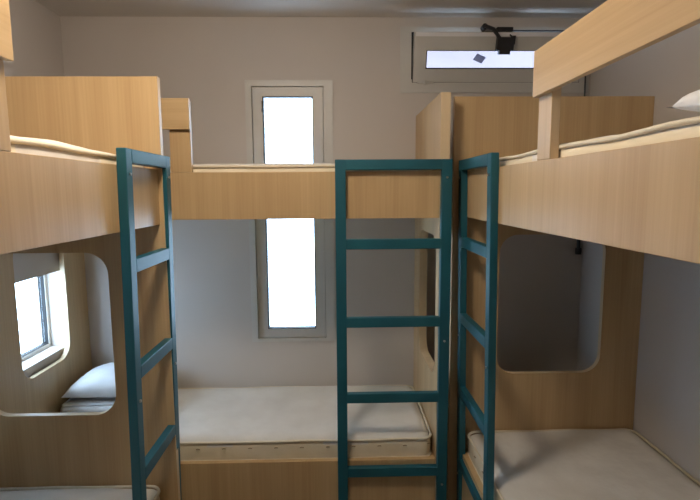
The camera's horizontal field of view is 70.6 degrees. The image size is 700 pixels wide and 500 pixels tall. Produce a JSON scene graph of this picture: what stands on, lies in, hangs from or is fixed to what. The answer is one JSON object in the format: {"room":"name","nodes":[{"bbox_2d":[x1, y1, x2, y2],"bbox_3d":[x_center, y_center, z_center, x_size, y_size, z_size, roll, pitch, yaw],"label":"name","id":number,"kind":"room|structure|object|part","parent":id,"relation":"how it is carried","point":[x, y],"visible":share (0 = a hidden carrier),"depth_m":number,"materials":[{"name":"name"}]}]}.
{"room":"dormitory","nodes":[
{"label":"dormitory","id":0,"kind":"room"},
{"bbox_2d":[3,0,64,377],"bbox_3d":[-1.577,0.249,0.743,0.140,2.548,4.200,-1,7,-1],"label":"wall","id":1,"kind":"structure","parent":0,"point":[35,29],"depth_m":2.49,"materials":[{"name":"white paint"}]},
{"bbox_2d":[21,275,51,360],"bbox_3d":[-1.652,0.373,2.232,0.045,0.420,0.930,-1,7,-1],"label":"window","id":2,"kind":"structure","parent":1,"relation":"in","point":[41,282],"depth_m":2.67,"materials":[{"name":"white metal"}]},
{"bbox_2d":[35,0,606,17],"bbox_3d":[-0.051,-1.080,0.625,3.210,0.100,4.480,-1,7,-1],"label":"ceiling","id":3,"kind":"structure","parent":0,"point":[108,8],"depth_m":2.58,"materials":[{"name":"white paint"}]},
{"bbox_2d":[60,16,590,388],"bbox_3d":[-0.101,-0.022,2.936,3.210,2.548,0.140,-1,7,-1],"label":"wall","id":4,"kind":"structure","parent":0,"point":[207,61],"depth_m":2.85,"materials":[{"name":"white paint"}]},
{"bbox_2d":[244,80,334,341],"bbox_3d":[-0.337,-0.208,2.882,0.487,1.492,0.112,-1,7,-1],"label":"window","id":5,"kind":"structure","parent":4,"relation":"in","point":[320,92],"depth_m":2.85,"materials":[{"name":"white metal"}]},
{"bbox_2d":[426,51,534,67],"bbox_3d":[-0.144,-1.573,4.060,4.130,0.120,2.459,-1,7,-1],"label":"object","id":6,"kind":"structure","parent":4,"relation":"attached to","point":[435,59],"depth_m":3.90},
{"bbox_2d":[400,27,588,92],"bbox_3d":[0.812,-1.062,2.773,1.065,0.354,0.166,-1,7,-1],"label":"window","id":7,"kind":"structure","parent":4,"relation":"in","point":[415,42],"depth_m":2.75,"materials":[{"name":"white metal"}]},
{"bbox_3d":[0.819,-1.069,2.748,0.937,0.261,0.110,-1,7,-1],"label":"sash","id":8,"kind":"part","parent":7,"relation":"part of","materials":[{"name":"grey metal"}]},
{"bbox_2d":[480,23,585,254],"bbox_3d":[1.034,-0.605,2.776,0.616,1.279,0.100,-1,7,-1],"label":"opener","id":9,"kind":"object","parent":4,"relation":"attached to","point":[504,45],"visible":0.54,"depth_m":2.69,"materials":[{"name":"black plastic"}]},
{"bbox_3d":[0.805,-1.174,2.684,0.147,0.111,0.058,-1,7,-5],"label":"folding arm","id":10,"kind":"part","parent":9,"relation":"part of","materials":[{"name":"black plastic"}]},
{"bbox_3d":[1.113,-0.636,2.805,0.440,1.182,0.040,-1,7,-1],"label":"rod","id":11,"kind":"part","parent":9,"relation":"part of","materials":[{"name":"black metal"}]},
{"bbox_3d":[1.329,-0.022,2.874,0.032,0.095,0.034,-1,7,-1],"label":"crank handle","id":12,"kind":"part","parent":9,"relation":"part of","materials":[{"name":"black plastic"}]},
{"bbox_2d":[576,23,699,485],"bbox_3d":[1.492,0.221,0.822,0.140,2.548,4.200,-1,7,-1],"label":"wall","id":13,"kind":"structure","parent":0,"point":[667,393],"depth_m":2.19,"materials":[{"name":"white paint"}]},
{"bbox_3d":[-0.035,1.550,0.940,3.210,0.100,4.480,-1,7,-1],"label":"floor","id":14,"kind":"structure","parent":0,"visible":0},
{"bbox_2d":[0,0,181,499],"bbox_3d":[-1.078,0.493,0.920,0.861,2.016,2.075,-1,7,-1],"label":"bunk bed","id":15,"kind":"object","parent":14,"relation":"on","point":[120,214],"visible":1,"depth_m":1.80,"materials":[{"name":"brown wood"}]},
{"bbox_3d":[-0.703,-0.345,0.947,0.025,0.302,0.088,-1,7,-1],"label":"guard post","id":16,"kind":"part","parent":15,"relation":"part of","materials":[{"name":"brown wood"}]},
{"bbox_3d":[-0.668,-0.372,0.401,0.017,0.128,1.176,-1,7,-1],"label":"guard rail","id":17,"kind":"part","parent":15,"relation":"part of","materials":[{"name":"brown wood"}]},
{"bbox_2d":[10,135,143,167],"bbox_3d":[-1.109,-0.161,0.843,0.802,0.134,1.974,-1,7,-1],"label":"mattress","id":18,"kind":"object","parent":15,"relation":"on","point":[25,145],"visible":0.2,"depth_m":1.24,"materials":[{"name":"beige fabric"}]},
{"bbox_3d":[-0.698,-0.078,0.850,0.025,0.204,1.999,-1,7,-1],"label":"rail","id":19,"kind":"part","parent":15,"relation":"part of","materials":[{"name":"brown wood"}]},
{"bbox_2d":[0,485,160,499],"bbox_3d":[-1.106,1.098,0.993,0.793,0.118,1.974,-1,7,-1],"label":"mattress","id":20,"kind":"object","parent":15,"relation":"on","point":[117,492],"visible":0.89,"depth_m":1.90,"materials":[{"name":"white fabric"}]},
{"bbox_2d":[0,92,452,499],"bbox_3d":[-0.548,0.309,2.425,1.973,2.016,0.928,-1,7,-1],"label":"bunk bed","id":21,"kind":"object","parent":14,"relation":"on","point":[340,195],"visible":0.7,"depth_m":2.21,"materials":[{"name":"brown wood"}]},
{"bbox_3d":[-1.522,0.318,2.400,0.025,2.016,0.928,-1,7,-1],"label":"panel","id":22,"kind":"part","parent":21,"relation":"part of","materials":[{"name":"brown wood"}]},
{"bbox_3d":[-1.093,-0.570,2.075,0.831,0.128,0.017,-1,7,-1],"label":"guard rail","id":23,"kind":"part","parent":21,"relation":"part of","materials":[{"name":"brown wood"}]},
{"bbox_3d":[-0.725,-0.485,2.117,0.088,0.302,0.025,-1,7,-1],"label":"guard post","id":24,"kind":"part","parent":21,"relation":"part of","materials":[{"name":"brown wood"}]},
{"bbox_2d":[170,163,431,171],"bbox_3d":[-0.567,-0.356,2.478,1.884,0.126,0.659,-1,7,-1],"label":"mattress","id":25,"kind":"object","parent":21,"relation":"on","point":[272,167],"visible":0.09,"depth_m":2.16,"materials":[{"name":"beige fabric"}]},
{"bbox_2d":[178,385,431,460],"bbox_3d":[-0.555,0.898,2.631,1.892,0.118,0.664,-1,7,-1],"label":"mattress","id":26,"kind":"object","parent":21,"relation":"on","point":[263,422],"visible":0.56,"depth_m":2.45,"materials":[{"name":"white fabric"}]},
{"bbox_2d":[60,397,115,412],"bbox_3d":[-1.276,0.804,2.717,0.430,0.062,0.370,-1,7,-1],"label":"sheet","id":27,"kind":"object","parent":26,"relation":"on","point":[99,404],"visible":0.19,"depth_m":2.55,"materials":[{"name":"white fabric"}]},
{"bbox_2d":[61,362,115,397],"bbox_3d":[-1.268,0.691,2.708,0.430,0.111,0.360,-1,7,-1],"label":"pillow","id":28,"kind":"object","parent":27,"relation":"on","point":[99,381],"visible":0.44,"depth_m":2.56,"materials":[{"name":"white fabric"}]},
{"bbox_3d":[-0.557,-0.235,2.152,1.899,0.204,0.025,-1,7,-1],"label":"rail","id":29,"kind":"part","parent":21,"relation":"part of","materials":[{"name":"brown wood"}]},
{"bbox_3d":[-0.549,1.160,2.323,1.899,0.352,0.025,-1,7,-1],"label":"rail","id":30,"kind":"part","parent":21,"relation":"part of","materials":[{"name":"brown wood"}]},
{"bbox_3d":[0.408,0.286,2.571,0.042,2.016,0.683,-1,7,-1],"label":"panel","id":31,"kind":"part","parent":21,"relation":"part of","materials":[{"name":"brown wood"}]},
{"bbox_2d":[446,0,699,499],"bbox_3d":[0.955,0.429,1.348,0.907,2.016,2.050,-1,7,-1],"label":"bunk bed","id":32,"kind":"object","parent":14,"relation":"on","point":[635,201],"visible":0.97,"depth_m":1.98,"materials":[{"name":"brown wood"}]},
{"bbox_3d":[0.575,1.259,1.437,0.025,0.352,1.999,-1,7,-1],"label":"rail","id":33,"kind":"part","parent":32,"relation":"part of","materials":[{"name":"brown wood"}]},
{"bbox_3d":[0.557,-0.405,1.379,0.025,0.302,0.088,-1,7,-1],"label":"guard post","id":34,"kind":"part","parent":32,"relation":"part of","materials":[{"name":"brown wood"}]},
{"bbox_3d":[0.928,0.309,2.353,0.907,2.016,0.025,-1,7,-1],"label":"panel","id":35,"kind":"part","parent":32,"relation":"part of","materials":[{"name":"brown wood"}]},
{"bbox_2d":[467,428,699,499],"bbox_3d":[0.994,1.032,1.434,0.832,0.117,1.974,-1,7,-1],"label":"mattress","id":36,"kind":"object","parent":32,"relation":"on","point":[554,464],"visible":0.94,"depth_m":2.06,"materials":[{"name":"white fabric"}]},
{"bbox_3d":[0.562,-0.136,1.270,0.025,0.204,1.999,-1,7,-1],"label":"rail","id":37,"kind":"part","parent":32,"relation":"part of","materials":[{"name":"brown wood"}]},
{"bbox_2d":[475,116,699,169],"bbox_3d":[0.985,-0.228,1.284,0.834,0.136,1.974,-1,7,-1],"label":"mattress","id":38,"kind":"object","parent":32,"relation":"on","point":[686,128],"visible":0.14,"depth_m":1.04,"materials":[{"name":"beige fabric"}]},
{"bbox_2d":[665,90,699,111],"bbox_3d":[0.854,-0.276,0.730,0.480,0.087,0.460,-1,7,-1],"label":"pillow","id":39,"kind":"object","parent":38,"relation":"on","point":[691,101],"visible":1,"depth_m":0.91,"materials":[{"name":"white fabric"}]},
{"bbox_3d":[0.549,-0.431,0.826,0.017,0.128,1.187,-1,7,-1],"label":"guard rail","id":40,"kind":"part","parent":32,"relation":"part of","materials":[{"name":"brown wood"}]}
]}

